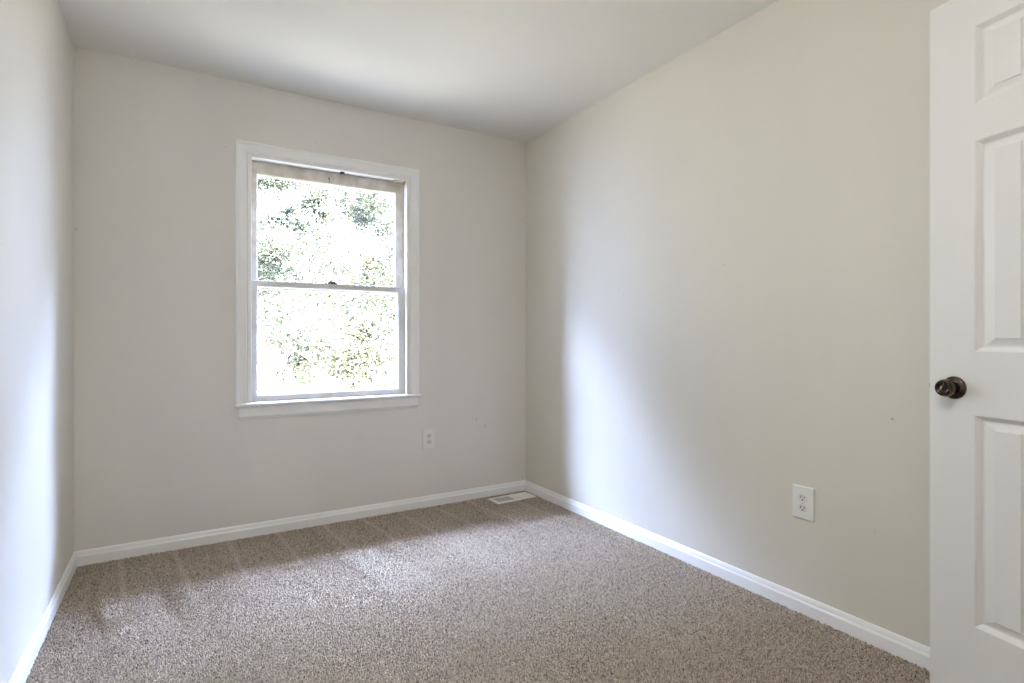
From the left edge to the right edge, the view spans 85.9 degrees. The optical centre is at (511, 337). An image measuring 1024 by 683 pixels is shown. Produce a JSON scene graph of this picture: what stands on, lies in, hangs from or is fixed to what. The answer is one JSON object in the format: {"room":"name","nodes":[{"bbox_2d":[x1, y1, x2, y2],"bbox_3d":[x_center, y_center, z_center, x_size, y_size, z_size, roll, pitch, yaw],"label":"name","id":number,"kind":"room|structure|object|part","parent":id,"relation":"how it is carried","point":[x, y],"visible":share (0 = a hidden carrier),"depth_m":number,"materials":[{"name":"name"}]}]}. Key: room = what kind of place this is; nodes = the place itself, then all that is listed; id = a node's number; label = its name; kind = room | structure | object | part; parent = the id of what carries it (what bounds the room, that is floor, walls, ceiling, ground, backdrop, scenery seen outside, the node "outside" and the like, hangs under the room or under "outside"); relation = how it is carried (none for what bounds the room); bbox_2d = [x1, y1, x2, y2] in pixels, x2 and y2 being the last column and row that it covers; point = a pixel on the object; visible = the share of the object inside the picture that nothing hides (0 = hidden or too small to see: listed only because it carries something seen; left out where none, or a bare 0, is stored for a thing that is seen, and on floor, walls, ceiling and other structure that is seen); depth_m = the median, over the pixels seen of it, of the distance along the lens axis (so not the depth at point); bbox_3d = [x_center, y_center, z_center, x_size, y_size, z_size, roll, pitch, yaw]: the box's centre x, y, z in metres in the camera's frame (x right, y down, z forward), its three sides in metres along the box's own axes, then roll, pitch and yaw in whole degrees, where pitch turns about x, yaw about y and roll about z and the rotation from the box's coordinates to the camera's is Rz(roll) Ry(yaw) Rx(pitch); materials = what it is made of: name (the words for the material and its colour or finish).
{"room":"empty bedroom","nodes":[
{"label":"empty bedroom","id":0,"kind":"room"},
{"bbox_2d":[0,0,73,682],"bbox_3d":[-0.949,-0.142,0.652,0.100,2.440,4.696,0,0,-31],"label":"wall","id":1,"kind":"structure","parent":0,"point":[37,45],"depth_m":1.85,"materials":[{"name":"beige paint"}]},
{"bbox_2d":[9,551,76,682],"bbox_3d":[-0.890,1.039,0.664,0.012,0.078,4.456,0,0,-31],"label":"baseboard","id":2,"kind":"structure","parent":1,"relation":"attached to","point":[26,662],"depth_m":1.95,"materials":[{"name":"white wood"}]},
{"bbox_2d":[74,46,525,550],"bbox_3d":[-1.011,-0.142,3.273,2.496,2.440,0.140,0,0,-31],"label":"wall","id":3,"kind":"structure","parent":0,"point":[162,447],"depth_m":2.88,"materials":[{"name":"beige paint"}]},
{"bbox_2d":[75,480,524,566],"bbox_3d":[-0.971,1.039,3.208,2.496,0.078,0.012,0,0,-31],"label":"baseboard","id":4,"kind":"structure","parent":3,"relation":"attached to","point":[133,549],"depth_m":3.02,"materials":[{"name":"white wood"}]},
{"bbox_2d":[234,139,420,419],"bbox_3d":[-1.060,-0.304,3.242,1.043,1.484,0.202,0,0,-31],"label":"window","id":5,"kind":"structure","parent":3,"relation":"in","point":[253,160],"depth_m":3.18,"materials":[{"name":"white"}]},
{"bbox_3d":[-1.074,-0.621,3.261,0.884,0.707,0.035,0,0,-31],"label":"sash","id":6,"kind":"part","parent":5,"relation":"part of","materials":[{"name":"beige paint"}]},
{"bbox_3d":[-1.054,0.021,3.227,0.884,0.662,0.035,0,0,-31],"label":"sash","id":7,"kind":"part","parent":5,"relation":"part of","materials":[{"name":"glass"}]},
{"bbox_2d":[422,428,434,449],"bbox_3d":[-0.525,0.641,3.479,0.085,0.127,0.008,0,0,-31],"label":"wall outlet","id":8,"kind":"object","parent":3,"relation":"attached to","point":[428,435],"visible":1,"depth_m":3.48,"materials":[{"name":"white plastic"}]},
{"bbox_2d":[58,0,777,142],"bbox_3d":[0.163,-1.438,1.321,2.696,0.150,4.696,0,0,-31],"label":"ceiling","id":9,"kind":"structure","parent":0,"point":[516,70],"depth_m":2.56,"materials":[{"name":"white paint"}]},
{"bbox_2d":[29,500,890,682],"bbox_3d":[0.163,1.153,1.321,2.696,0.150,4.696,0,0,-31],"label":"floor","id":10,"kind":"structure","parent":0,"point":[518,500],"depth_m":1.88,"materials":[{"name":"brown"}]},
{"bbox_2d":[25,491,929,682],"bbox_3d":[-0.248,1.069,2.007,2.488,0.016,2.813,0,0,-31],"label":"carpet","id":11,"kind":"structure","parent":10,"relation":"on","point":[344,565],"depth_m":2.14,"materials":[{"name":"beige carpet"}]},
{"bbox_2d":[488,492,535,503],"bbox_3d":[0.001,1.066,3.651,0.300,0.012,0.128,0,0,-33],"label":"floor vent","id":12,"kind":"object","parent":10,"relation":"in","point":[523,495],"visible":1,"depth_m":3.64,"materials":[{"name":"white metal"}]},
{"bbox_2d":[526,0,949,646],"bbox_3d":[1.276,-0.142,1.990,0.100,2.440,4.696,0,0,-31],"label":"wall","id":13,"kind":"structure","parent":0,"point":[728,248],"depth_m":2.30,"materials":[{"name":"beige paint"}]},
{"bbox_2d":[525,480,929,671],"bbox_3d":[0.900,1.039,2.505,0.012,0.078,3.147,0,0,-31],"label":"baseboard","id":14,"kind":"structure","parent":13,"relation":"attached to","point":[912,651],"depth_m":2.27,"materials":[{"name":"white wood"}]},
{"bbox_2d":[793,484,813,521],"bbox_3d":[1.127,0.641,2.132,0.008,0.127,0.085,0,0,-31],"label":"wall outlet","id":15,"kind":"object","parent":13,"relation":"attached to","point":[803,497],"visible":1,"depth_m":2.13,"materials":[{"name":"white plastic"}]},
{"bbox_2d":[798,504,806,511],"bbox_3d":[1.125,0.661,2.131,0.002,0.028,0.034,0,0,-31],"label":"receptacle","id":16,"kind":"object","parent":15,"relation":"attached to","point":[801,507],"depth_m":2.13,"materials":[{"name":"white plastic"}]},
{"bbox_2d":[798,494,806,501],"bbox_3d":[1.125,0.622,2.131,0.002,0.028,0.034,0,0,-31],"label":"receptacle","id":17,"kind":"object","parent":15,"relation":"attached to","point":[801,497],"depth_m":2.13,"materials":[{"name":"white plastic"}]},
{"bbox_3d":[1.268,-0.143,0.823,1.117,2.440,0.115,0,0,-31],"label":"wall","id":18,"kind":"structure","parent":0,"visible":0},
{"bbox_2d":[929,0,1023,682],"bbox_3d":[1.357,0.045,1.328,0.133,2.029,0.681,0,0,-18],"label":"door","id":19,"kind":"structure","parent":18,"relation":"in","point":[976,385],"depth_m":1.51,"materials":[{"name":"white paint"}]},
{"bbox_3d":[1.236,0.143,1.562,0.043,0.050,0.050,0,0,-18],"label":"knob","id":20,"kind":"part","parent":19,"relation":"part of","materials":[{"name":"brown metal"}]},
{"label":"outside","id":21,"kind":"structure","parent":0,"visible":0},
{"bbox_2d":[258,363,395,393],"bbox_3d":[-7.998,2.780,19.119,34.000,2.154,34.000,0,0,-31],"label":"ground","id":22,"kind":"structure","parent":21,"point":[263,370],"depth_m":30.06,"materials":[{"name":"white"}]},
{"bbox_2d":[258,176,343,393],"bbox_3d":[-6.708,-0.455,12.017,5.374,8.676,5.087,0,0,44],"label":"tree","id":23,"kind":"object","parent":22,"relation":"on","point":[277,305],"visible":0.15,"depth_m":12.19,"materials":[{"name":"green plant"}]},
{"bbox_2d":[258,181,392,391],"bbox_3d":[-7.857,-1.331,20.238,8.695,10.433,8.701,0,0,36],"label":"tree","id":24,"kind":"object","parent":22,"relation":"on","point":[307,239],"visible":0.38,"depth_m":19.75,"materials":[{"name":"green plant"}]},
{"bbox_2d":[278,245,395,390],"bbox_3d":[-1.920,0.414,9.614,3.714,6.943,3.737,0,0,-7],"label":"tree","id":25,"kind":"object","parent":22,"relation":"on","point":[346,374],"visible":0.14,"depth_m":8.88,"materials":[{"name":"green plant"}]},
{"bbox_2d":[321,188,395,388],"bbox_3d":[-2.663,-0.791,15.457,5.194,9.375,5.746,0,0,-21],"label":"tree","id":26,"kind":"object","parent":22,"relation":"on","point":[383,200],"visible":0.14,"depth_m":14.79,"materials":[{"name":"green plant"}]}
]}

